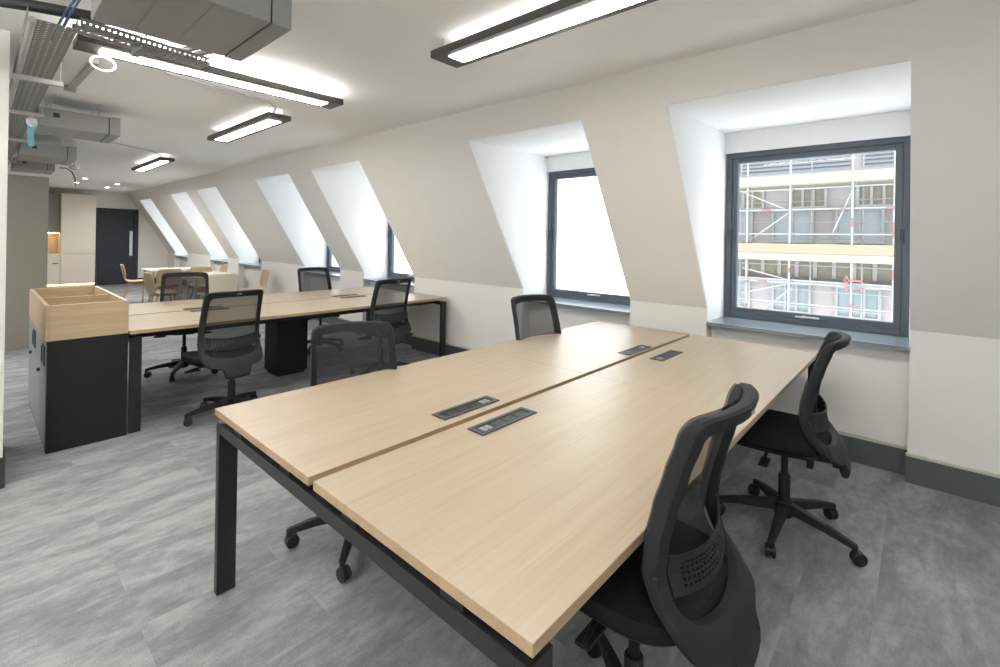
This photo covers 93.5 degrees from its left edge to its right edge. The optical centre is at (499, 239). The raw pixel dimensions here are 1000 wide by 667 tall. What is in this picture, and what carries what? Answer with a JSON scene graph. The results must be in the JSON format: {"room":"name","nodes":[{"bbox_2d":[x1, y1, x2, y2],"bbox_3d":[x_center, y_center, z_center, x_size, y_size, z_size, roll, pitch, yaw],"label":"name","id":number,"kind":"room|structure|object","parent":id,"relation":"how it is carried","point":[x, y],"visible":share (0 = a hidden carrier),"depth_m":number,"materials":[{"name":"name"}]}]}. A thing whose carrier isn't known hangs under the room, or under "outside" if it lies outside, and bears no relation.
{"room":"open-plan office","nodes":[
{"label":"open-plan office","id":0,"kind":"room"},
{"bbox_2d":[0,29,9,457],"bbox_3d":[-3.969,0.091,1.889,0.770,2.565,2.718,1,0,42],"label":"wall pier","id":1,"kind":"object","parent":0,"point":[4,34],"visible":1,"depth_m":2.63,"materials":[{"name":"paint"}]},
{"bbox_2d":[0,444,4,488],"bbox_3d":[-3.981,1.288,1.888,0.785,0.170,2.728,1,0,42],"label":"baseboard","id":2,"kind":"object","parent":1,"relation":"attached to","point":[2,460],"visible":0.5,"depth_m":2.63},
{"bbox_2d":[5,174,48,350],"bbox_3d":[-6.831,0.261,4.783,0.150,2.125,3.213,1,0,42],"label":"wall partition","id":3,"kind":"structure","parent":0,"point":[27,196],"depth_m":5.77,"materials":[{"name":"beige paint"}]},
{"bbox_2d":[49,188,167,285],"bbox_3d":[-12.049,-0.050,11.804,0.300,2.565,7.300,1,0,42],"label":"wall","id":4,"kind":"structure","parent":0,"point":[152,253],"depth_m":13.52,"materials":[{"name":"paint"}]},
{"bbox_2d":[48,233,57,252],"bbox_3d":[-11.856,0.085,11.787,0.011,0.534,1.136,1,0,42],"label":"niche","id":5,"kind":"object","parent":4,"relation":"attached to","point":[52,237],"depth_m":12.14,"materials":[{"name":"brown wood"}]},
{"bbox_2d":[48,193,59,232],"bbox_3d":[-11.723,-0.676,11.681,0.323,1.012,1.136,1,0,42],"label":"upper cabinet","id":6,"kind":"object","parent":4,"relation":"attached to","point":[54,198],"visible":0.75,"depth_m":11.92,"materials":[{"name":"grey wood"}]},
{"bbox_2d":[94,208,138,285],"bbox_3d":[-10.668,0.199,13.087,0.050,2.115,0.970,1,0,42],"label":"door","id":7,"kind":"structure","parent":4,"relation":"in","point":[117,229],"depth_m":13.08,"materials":[{"name":"black wood"}]},
{"bbox_2d":[0,0,920,192],"bbox_3d":[-4.504,-1.301,5.063,20.500,0.200,7.300,1,0,42],"label":"ceiling","id":8,"kind":"structure","parent":0,"point":[374,55],"depth_m":3.15,"materials":[{"name":"paint"}]},
{"bbox_2d":[11,157,54,174],"bbox_3d":[-6.661,-1.105,6.707,0.608,0.268,0.415,1,0,42],"label":"air conditioning unit","id":9,"kind":"object","parent":8,"relation":"hanging from","point":[20,166],"visible":0.62,"depth_m":6.55,"materials":[{"name":"metal"}]},
{"bbox_2d":[59,167,75,186],"bbox_3d":[-6.333,-0.916,6.901,0.020,0.259,0.337,1,0,-11],"label":"cable","id":10,"kind":"object","parent":9,"relation":"hanging from","point":[59,167],"visible":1,"depth_m":6.98,"materials":[{"name":"rubber"}]},
{"bbox_2d":[8,7,77,164],"bbox_3d":[-5.601,-1.110,5.342,9.500,0.220,0.255,1,0,42],"label":"cable tray","id":11,"kind":"object","parent":8,"relation":"hanging from","point":[35,99],"visible":0.59,"depth_m":2.83,"materials":[{"name":"grey metal"}]},
{"bbox_2d":[9,16,36,113],"bbox_3d":[-5.595,-1.042,5.245,9.440,0.027,0.028,1,0,42],"label":"conduit pipe","id":12,"kind":"object","parent":11,"relation":"attached to","point":[31,23],"visible":0.68,"depth_m":2.46,"materials":[{"name":"grey metal"}]},
{"bbox_2d":[26,116,36,146],"bbox_3d":[-3.683,-0.847,3.696,0.060,0.240,0.058,1,0,42],"label":"tag","id":13,"kind":"object","parent":11,"relation":"hanging from","point":[31,121],"visible":1,"depth_m":3.69,"materials":[{"name":"blue plastic"}]},
{"bbox_2d":[50,0,80,39],"bbox_3d":[-2.106,-1.081,2.267,0.414,0.157,0.069,1,0,32],"label":"cable","id":14,"kind":"object","parent":11,"relation":"in","point":[72,1],"visible":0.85,"depth_m":2.18,"materials":[{"name":"blue plastic"}]},
{"bbox_2d":[17,137,76,165],"bbox_3d":[-5.449,-1.084,5.655,0.698,0.268,0.465,1,0,42],"label":"air conditioning unit","id":15,"kind":"object","parent":8,"relation":"hanging from","point":[40,152],"visible":0.9,"depth_m":5.48,"materials":[{"name":"metal"}]},
{"bbox_2d":[0,0,110,25],"bbox_3d":[-2.073,-1.106,2.309,0.590,0.059,0.078,1,0,-26],"label":"pipe","id":16,"kind":"object","parent":8,"relation":"attached to","point":[33,5],"visible":0.56,"depth_m":2.23,"materials":[{"name":"metal"}]},
{"bbox_2d":[69,162,79,169],"bbox_3d":[-5.793,-1.086,6.402,0.110,0.275,0.110,1,0,42],"label":"ceiling sensor","id":17,"kind":"object","parent":8,"relation":"attached to","point":[73,167],"visible":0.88,"depth_m":6.37,"materials":[{"name":"white plastic"}]},
{"bbox_2d":[34,95,120,143],"bbox_3d":[-3.731,-1.054,4.148,0.518,0.268,0.525,1,0,42],"label":"air conditioning unit","id":18,"kind":"object","parent":8,"relation":"hanging from","point":[55,122],"visible":0.84,"depth_m":4.02,"materials":[{"name":"metal"}]},
{"bbox_2d":[63,58,98,92],"bbox_3d":[-2.977,-1.157,3.331,0.951,0.034,0.071,1,0,41],"label":"channel","id":19,"kind":"object","parent":8,"relation":"attached to","point":[72,87],"visible":0.93,"depth_m":3.32,"materials":[{"name":"grey metal"}]},
{"bbox_2d":[111,142,161,156],"bbox_3d":[-4.728,-1.171,5.930,0.164,0.067,1.251,1,0,-3],"label":"conduit","id":20,"kind":"object","parent":8,"relation":"attached to","point":[111,142],"visible":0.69,"depth_m":6.12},
{"bbox_2d":[72,17,209,68],"bbox_3d":[-1.847,-1.060,2.460,0.188,0.190,0.567,1,0,33],"label":"cable tray","id":21,"kind":"object","parent":8,"relation":"hanging from","point":[141,48],"visible":0.99,"depth_m":2.40,"materials":[{"name":"grey metal"}]},
{"bbox_2d":[131,153,174,171],"bbox_3d":[-5.278,-1.161,7.124,1.740,0.108,0.180,1,0,42],"label":"lamp","id":22,"kind":"object","parent":8,"relation":"attached to","point":[159,161],"visible":1,"depth_m":6.92,"materials":[{"name":"white plastic"}]},
{"bbox_2d":[138,161,166,170],"bbox_3d":[-5.279,-1.108,7.124,1.530,0.003,0.090,1,0,42],"label":"diffuser","id":23,"kind":"object","parent":22,"relation":"attached to","point":[155,164],"depth_m":7.06,"materials":[{"name":"white plastic"}]},
{"bbox_2d":[174,46,198,53],"bbox_3d":[-1.874,-1.129,2.803,0.583,0.041,0.043,1,0,26],"label":"flexible hose","id":24,"kind":"object","parent":8,"relation":"attached to","point":[187,48],"visible":0.11,"depth_m":2.77,"materials":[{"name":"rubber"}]},
{"bbox_2d":[91,0,291,61],"bbox_3d":[-1.260,-1.011,1.931,0.558,0.268,0.566,1,0,42],"label":"air conditioning unit","id":25,"kind":"object","parent":8,"relation":"hanging from","point":[236,30],"visible":1,"depth_m":1.91,"materials":[{"name":"metal"}]},
{"bbox_2d":[185,50,212,57],"bbox_3d":[-1.781,-1.127,2.838,0.485,0.041,0.038,1,0,28],"label":"flexible hose","id":26,"kind":"object","parent":8,"relation":"attached to","point":[204,53],"visible":0.15,"depth_m":2.83,"materials":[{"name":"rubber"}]},
{"bbox_2d":[73,32,342,108],"bbox_3d":[-1.793,-1.100,3.125,0.200,0.108,1.535,1,0,42],"label":"lamp","id":27,"kind":"object","parent":8,"relation":"attached to","point":[82,43],"visible":0.87,"depth_m":3.01,"materials":[{"name":"white plastic"}]},
{"bbox_2d":[89,54,115,71],"bbox_3d":[-2.265,-1.006,2.683,0.012,0.100,0.122,1,0,42],"label":"cable loop","id":28,"kind":"object","parent":27,"relation":"hanging from","point":[102,55],"visible":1,"depth_m":2.68,"materials":[{"name":"white plastic"}]},
{"bbox_2d":[98,48,326,105],"bbox_3d":[-1.794,-1.047,3.125,0.110,0.003,1.325,1,0,42],"label":"diffuser","id":29,"kind":"object","parent":27,"relation":"attached to","point":[105,51],"depth_m":3.02,"materials":[{"name":"white plastic"}]},
{"bbox_2d":[159,69,276,112],"bbox_3d":[-2.160,-1.126,3.465,0.171,0.066,1.329,1,0,18],"label":"conduit","id":30,"kind":"object","parent":8,"relation":"attached to","point":[166,72],"visible":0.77,"depth_m":3.56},
{"bbox_2d":[207,106,290,142],"bbox_3d":[-2.508,-1.112,4.628,1.580,0.108,0.200,1,0,42],"label":"lamp","id":31,"kind":"object","parent":8,"relation":"attached to","point":[268,120],"visible":1,"depth_m":4.45,"materials":[{"name":"white plastic"}]},
{"bbox_2d":[215,120,279,141],"bbox_3d":[-2.509,-1.060,4.628,1.370,0.003,0.110,1,0,42],"label":"diffuser","id":32,"kind":"object","parent":31,"relation":"attached to","point":[258,126],"depth_m":4.56,"materials":[{"name":"white plastic"}]},
{"bbox_2d":[431,0,657,67],"bbox_3d":[0.271,-1.064,2.200,1.600,0.108,0.203,1,0,42],"label":"lamp","id":33,"kind":"object","parent":8,"relation":"hanging from","point":[560,16],"visible":1,"depth_m":2.27,"materials":[{"name":"white plastic"}]},
{"bbox_2d":[0,283,999,666],"bbox_3d":[-4.551,1.413,5.063,20.500,0.100,7.300,1,0,42],"label":"floor","id":34,"kind":"structure","parent":0,"point":[107,546],"depth_m":2.07,"materials":[{"name":"carpet"}]},
{"bbox_2d":[47,255,59,287],"bbox_3d":[-11.659,0.815,11.600,0.565,0.850,1.136,1,0,42],"label":"base cabinet","id":35,"kind":"object","parent":34,"relation":"on","point":[53,261],"visible":0.3,"depth_m":11.76,"materials":[{"name":"beige wood"}]},
{"bbox_2d":[58,193,95,286],"bbox_3d":[-11.046,0.040,12.284,0.545,2.420,0.675,1,0,42],"label":"tall cabinet","id":36,"kind":"object","parent":34,"relation":"on","point":[77,229],"visible":0.96,"depth_m":12.09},
{"bbox_2d":[28,317,127,453],"bbox_3d":[-3.331,1.021,3.665,1.415,0.728,0.439,1,0,42],"label":"storage cabinet","id":37,"kind":"object","parent":34,"relation":"on","point":[77,388],"visible":0.91,"depth_m":3.20,"materials":[{"name":"black metal"}]},
{"bbox_2d":[29,286,128,341],"bbox_3d":[-3.292,0.539,3.644,1.347,0.232,0.429,1,0,42],"label":"planter box","id":38,"kind":"object","parent":37,"relation":"on","point":[59,313],"visible":1,"depth_m":3.27,"materials":[{"name":"brown wood"}]},
{"bbox_2d":[120,264,150,301],"bbox_3d":[-7.539,0.913,9.741,0.522,0.802,0.470,1,0,-38],"label":"shell chair","id":39,"kind":"object","parent":34,"relation":"on","point":[121,265],"visible":0.73,"depth_m":9.57,"materials":[{"name":"brown wood"}]},
{"bbox_2d":[143,272,159,302],"bbox_3d":[-5.650,0.946,7.872,0.470,0.802,0.522,1,0,37],"label":"shell chair","id":40,"kind":"object","parent":34,"relation":"on","point":[149,280],"visible":0.56,"depth_m":7.66,"materials":[{"name":"brown wood"}]},
{"bbox_2d":[141,267,190,302],"bbox_3d":[-6.650,0.960,9.516,0.820,0.736,0.840,1,0,42],"label":"dining table","id":41,"kind":"object","parent":34,"relation":"on","point":[186,269],"visible":0.55,"depth_m":9.47,"materials":[{"name":"white laminate"}]},
{"bbox_2d":[151,269,181,301],"bbox_3d":[-6.223,0.936,8.784,0.522,0.802,0.470,1,0,42],"label":"shell chair","id":42,"kind":"object","parent":34,"relation":"on","point":[160,272],"visible":0.31,"depth_m":8.55,"materials":[{"name":"brown wood"}]},
{"bbox_2d":[143,272,217,381],"bbox_3d":[-3.285,0.871,4.872,0.636,1.029,0.633,1,0,-33],"label":"chair","id":43,"kind":"object","parent":34,"relation":"on","point":[175,286],"visible":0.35,"depth_m":5.00,"materials":[{"name":"black plastic"}]},
{"bbox_2d":[189,267,212,271],"bbox_3d":[-5.756,0.945,9.144,0.522,0.802,0.470,1,0,42],"label":"shell chair","id":44,"kind":"object","parent":34,"relation":"on","point":[192,269],"visible":0.16,"depth_m":9.31,"materials":[{"name":"brown wood"}]},
{"bbox_2d":[181,289,262,426],"bbox_3d":[-2.166,0.893,3.755,0.639,1.024,0.626,1,0,38],"label":"chair","id":45,"kind":"object","parent":34,"relation":"on","point":[228,338],"visible":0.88,"depth_m":3.56,"materials":[{"name":"black plastic"}]},
{"bbox_2d":[205,271,239,289],"bbox_3d":[-5.246,0.984,8.438,1.050,0.736,0.710,1,0,42],"label":"dining table","id":46,"kind":"object","parent":34,"relation":"on","point":[217,272],"visible":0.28,"depth_m":8.58,"materials":[{"name":"white laminate"}]},
{"bbox_2d":[209,273,237,292],"bbox_3d":[-4.728,0.962,7.875,0.522,0.802,0.547,1,0,37],"label":"cabinet","id":47,"kind":"object","parent":34,"relation":"on","point":[217,282],"visible":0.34,"depth_m":7.73,"materials":[{"name":"brown wood"}]},
{"bbox_2d":[219,264,227,271],"bbox_3d":[-6.067,0.939,9.956,0.470,0.802,0.522,1,0,42],"label":"shell chair","id":48,"kind":"object","parent":34,"relation":"on","point":[223,268],"visible":0.23,"depth_m":10.18,"materials":[{"name":"brown wood"}]},
{"bbox_2d":[238,270,269,293],"bbox_3d":[-4.513,0.966,8.617,0.522,0.802,0.470,1,0,-44],"label":"shell chair","id":49,"kind":"object","parent":34,"relation":"on","point":[264,276],"visible":0.62,"depth_m":8.78,"materials":[{"name":"brown wood"}]},
{"bbox_2d":[264,318,307,376],"bbox_3d":[-2.272,1.058,5.000,0.310,0.690,0.320,1,0,42],"label":"pedestal","id":50,"kind":"object","parent":34,"relation":"on","point":[285,341],"visible":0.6,"depth_m":4.89,"materials":[{"name":"black metal"}]},
{"bbox_2d":[128,287,446,433],"bbox_3d":[-2.253,1.033,5.040,1.625,0.740,3.027,1,0,42],"label":"desk","id":51,"kind":"object","parent":34,"relation":"on","point":[149,319],"visible":0.58,"depth_m":4.45,"materials":[{"name":"brown wood"}]},
{"bbox_2d":[183,307,201,309],"bbox_3d":[-2.835,0.650,4.491,0.082,0.005,0.315,1,0,42],"label":"module","id":52,"kind":"object","parent":51,"relation":"on","point":[195,307],"visible":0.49,"depth_m":4.42,"materials":[{"name":"plastic"}]},
{"bbox_2d":[333,294,357,296],"bbox_3d":[-1.857,0.667,5.628,0.082,0.005,0.315,1,0,42],"label":"module","id":53,"kind":"object","parent":51,"relation":"on","point":[347,294],"visible":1,"depth_m":5.60,"materials":[{"name":"plastic"}]},
{"bbox_2d":[340,295,365,297],"bbox_3d":[-1.708,0.670,5.495,0.082,0.005,0.315,1,0,42],"label":"module","id":54,"kind":"object","parent":51,"relation":"on","point":[362,295],"visible":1,"depth_m":5.51,"materials":[{"name":"plastic"}]},
{"bbox_2d":[297,267,339,354],"bbox_3d":[-2.266,0.886,6.012,0.649,1.034,0.616,1,0,42],"label":"chair","id":55,"kind":"object","parent":34,"relation":"on","point":[309,278],"visible":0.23,"depth_m":6.12,"materials":[{"name":"black plastic"}]},
{"bbox_2d":[284,321,396,583],"bbox_3d":[-0.694,0.939,2.281,0.622,0.984,0.656,1,0,-28],"label":"chair","id":56,"kind":"object","parent":34,"relation":"on","point":[341,350],"visible":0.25,"depth_m":2.45,"materials":[{"name":"black plastic"}]},
{"bbox_2d":[369,278,410,365],"bbox_3d":[-1.208,0.906,4.889,0.629,1.031,0.649,1,0,42],"label":"chair","id":57,"kind":"object","parent":34,"relation":"on","point":[389,301],"visible":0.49,"depth_m":4.76,"materials":[{"name":"black plastic"}]},
{"bbox_2d":[214,321,817,666],"bbox_3d":[0.455,1.081,2.486,1.624,0.740,3.025,1,0,42],"label":"desk","id":58,"kind":"object","parent":34,"relation":"on","point":[504,534],"visible":0.93,"depth_m":1.56,"materials":[{"name":"brown wood"}]},
{"bbox_2d":[431,396,499,419],"bbox_3d":[-0.137,0.698,1.958,0.082,0.005,0.315,1,0,42],"label":"module","id":59,"kind":"object","parent":58,"relation":"on","point":[460,409],"visible":1,"depth_m":1.95,"materials":[{"name":"plastic"}]},
{"bbox_2d":[443,410,458,415],"bbox_3d":[-0.198,0.697,1.891,0.040,0.002,0.052,1,0,42],"label":"socket","id":60,"kind":"object","parent":59,"relation":"attached to","point":[445,412],"depth_m":1.89,"materials":[{"name":"plastic"}]},
{"bbox_2d":[454,406,469,411],"bbox_3d":[-0.156,0.697,1.937,0.040,0.002,0.052,1,0,42],"label":"socket","id":61,"kind":"object","parent":59,"relation":"attached to","point":[456,408],"depth_m":1.94,"materials":[{"name":"plastic"}]},
{"bbox_2d":[440,398,491,416],"bbox_3d":[-0.137,0.699,1.958,0.048,0.001,0.271,1,0,42],"label":"tray","id":62,"kind":"object","parent":59,"relation":"on","point":[457,410],"depth_m":1.95,"materials":[{"name":"grey plastic"}]},
{"bbox_2d":[465,402,479,407],"bbox_3d":[-0.115,0.698,1.983,0.040,0.002,0.052,1,0,42],"label":"socket","id":63,"kind":"object","parent":59,"relation":"attached to","point":[468,404],"depth_m":1.98,"materials":[{"name":"plastic"}]},
{"bbox_2d":[467,407,536,435],"bbox_3d":[0.015,0.700,1.822,0.082,0.005,0.315,1,0,42],"label":"module","id":64,"kind":"object","parent":58,"relation":"on","point":[484,428],"visible":1,"depth_m":1.81,"materials":[{"name":"plastic"}]},
{"bbox_2d":[490,419,505,425],"bbox_3d":[-0.007,0.700,1.797,0.040,0.002,0.052,1,0,42],"label":"socket","id":65,"kind":"object","parent":64,"relation":"attached to","point":[493,422],"depth_m":1.80,"materials":[{"name":"plastic"}]},
{"bbox_2d":[476,410,528,431],"bbox_3d":[0.015,0.702,1.822,0.048,0.001,0.271,1,0,42],"label":"tray","id":66,"kind":"object","parent":64,"relation":"on","point":[491,425],"depth_m":1.81,"materials":[{"name":"grey plastic"}]},
{"bbox_2d":[501,415,515,421],"bbox_3d":[0.034,0.701,1.843,0.040,0.002,0.052,1,0,42],"label":"socket","id":67,"kind":"object","parent":64,"relation":"attached to","point":[504,418],"depth_m":1.84,"materials":[{"name":"plastic"}]},
{"bbox_2d":[511,411,525,416],"bbox_3d":[0.075,0.701,1.890,0.040,0.002,0.052,1,0,42],"label":"socket","id":68,"kind":"object","parent":64,"relation":"attached to","point":[513,413],"depth_m":1.89,"materials":[{"name":"plastic"}]},
{"bbox_2d":[618,345,651,354],"bbox_3d":[0.879,0.715,3.055,0.082,0.005,0.315,1,0,42],"label":"module","id":69,"kind":"object","parent":58,"relation":"on","point":[633,350],"visible":1,"depth_m":3.04,"materials":[{"name":"plastic"}]},
{"bbox_2d":[650,350,682,360],"bbox_3d":[1.034,0.718,2.916,0.082,0.005,0.315,1,0,42],"label":"module","id":70,"kind":"object","parent":58,"relation":"on","point":[666,355],"visible":1,"depth_m":2.91,"materials":[{"name":"plastic"}]},
{"bbox_2d":[511,294,561,339],"bbox_3d":[0.395,0.935,3.339,0.614,1.029,0.650,1,0,-39],"label":"chair","id":71,"kind":"object","parent":34,"relation":"on","point":[533,314],"visible":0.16,"depth_m":3.50,"materials":[{"name":"black plastic"}]},
{"bbox_2d":[575,382,760,666],"bbox_3d":[0.399,0.920,1.325,0.624,1.059,0.655,1,0,41],"label":"chair","id":72,"kind":"object","parent":34,"relation":"on","point":[688,586],"visible":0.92,"depth_m":1.13,"materials":[{"name":"black plastic"}]},
{"bbox_2d":[718,331,867,566],"bbox_3d":[1.447,0.963,2.372,0.657,1.009,0.618,1,0,38],"label":"chair","id":73,"kind":"object","parent":34,"relation":"on","point":[805,436],"visible":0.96,"depth_m":2.25,"materials":[{"name":"black plastic"}]},
{"bbox_2d":[128,0,999,474],"bbox_3d":[-2.605,0.115,7.210,20.500,2.565,1.536,1,0,42],"label":"wall","id":74,"kind":"structure","parent":0,"point":[425,177],"depth_m":3.22,"materials":[{"name":"paint"}]},
{"bbox_2d":[140,198,187,266],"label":"window","id":75,"kind":"structure","parent":74,"relation":"in","point":[180,251],"depth_m":13.35,"materials":[{"name":"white glass"}]},
{"bbox_2d":[171,192,227,271],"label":"window","id":76,"kind":"structure","parent":74,"relation":"in","point":[183,200],"depth_m":11.31,"materials":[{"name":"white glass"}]},
{"bbox_2d":[196,187,260,287],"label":"window","id":77,"kind":"structure","parent":74,"relation":"in","point":[213,200],"depth_m":10.11,"materials":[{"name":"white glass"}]},
{"bbox_2d":[255,173,339,277],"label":"window","id":78,"kind":"structure","parent":74,"relation":"in","point":[280,191],"depth_m":8.11,"materials":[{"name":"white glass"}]},
{"bbox_2d":[311,160,414,320],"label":"window","id":79,"kind":"structure","parent":74,"relation":"in","point":[346,187],"depth_m":6.91,"materials":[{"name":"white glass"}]},
{"bbox_2d":[468,120,629,314],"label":"window","id":80,"kind":"structure","parent":74,"relation":"in","point":[516,169],"depth_m":4.87,"materials":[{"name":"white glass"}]},
{"bbox_2d":[311,316,999,506],"bbox_3d":[-2.456,1.319,7.400,20.524,0.162,0.126,1,0,42],"label":"baseboard","id":81,"kind":"structure","parent":74,"relation":"attached to","point":[974,486],"depth_m":2.86,"materials":[{"name":"grey paint"}]},
{"bbox_2d":[667,60,911,452],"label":"window","id":82,"kind":"structure","parent":74,"relation":"in","point":[875,102],"depth_m":3.39,"materials":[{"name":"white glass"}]},
{"label":"outside","id":83,"kind":"structure","parent":0,"visible":0},
{"bbox_2d":[737,151,909,321],"bbox_3d":[10.868,0.532,11.537,11.200,10.200,6.300,1,0,42],"label":"building","id":84,"kind":"structure","parent":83,"point":[876,160],"depth_m":10.81,"materials":[{"name":"white stone"}]},
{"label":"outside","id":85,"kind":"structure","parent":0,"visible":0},
{"bbox_2d":[737,151,909,321],"bbox_3d":[7.236,0.818,9.662,8.100,9.500,0.966,1,0,42],"label":"scaffold","id":86,"kind":"object","parent":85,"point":[883,254],"visible":0.48,"depth_m":9.85,"materials":[{"name":"white metal"}]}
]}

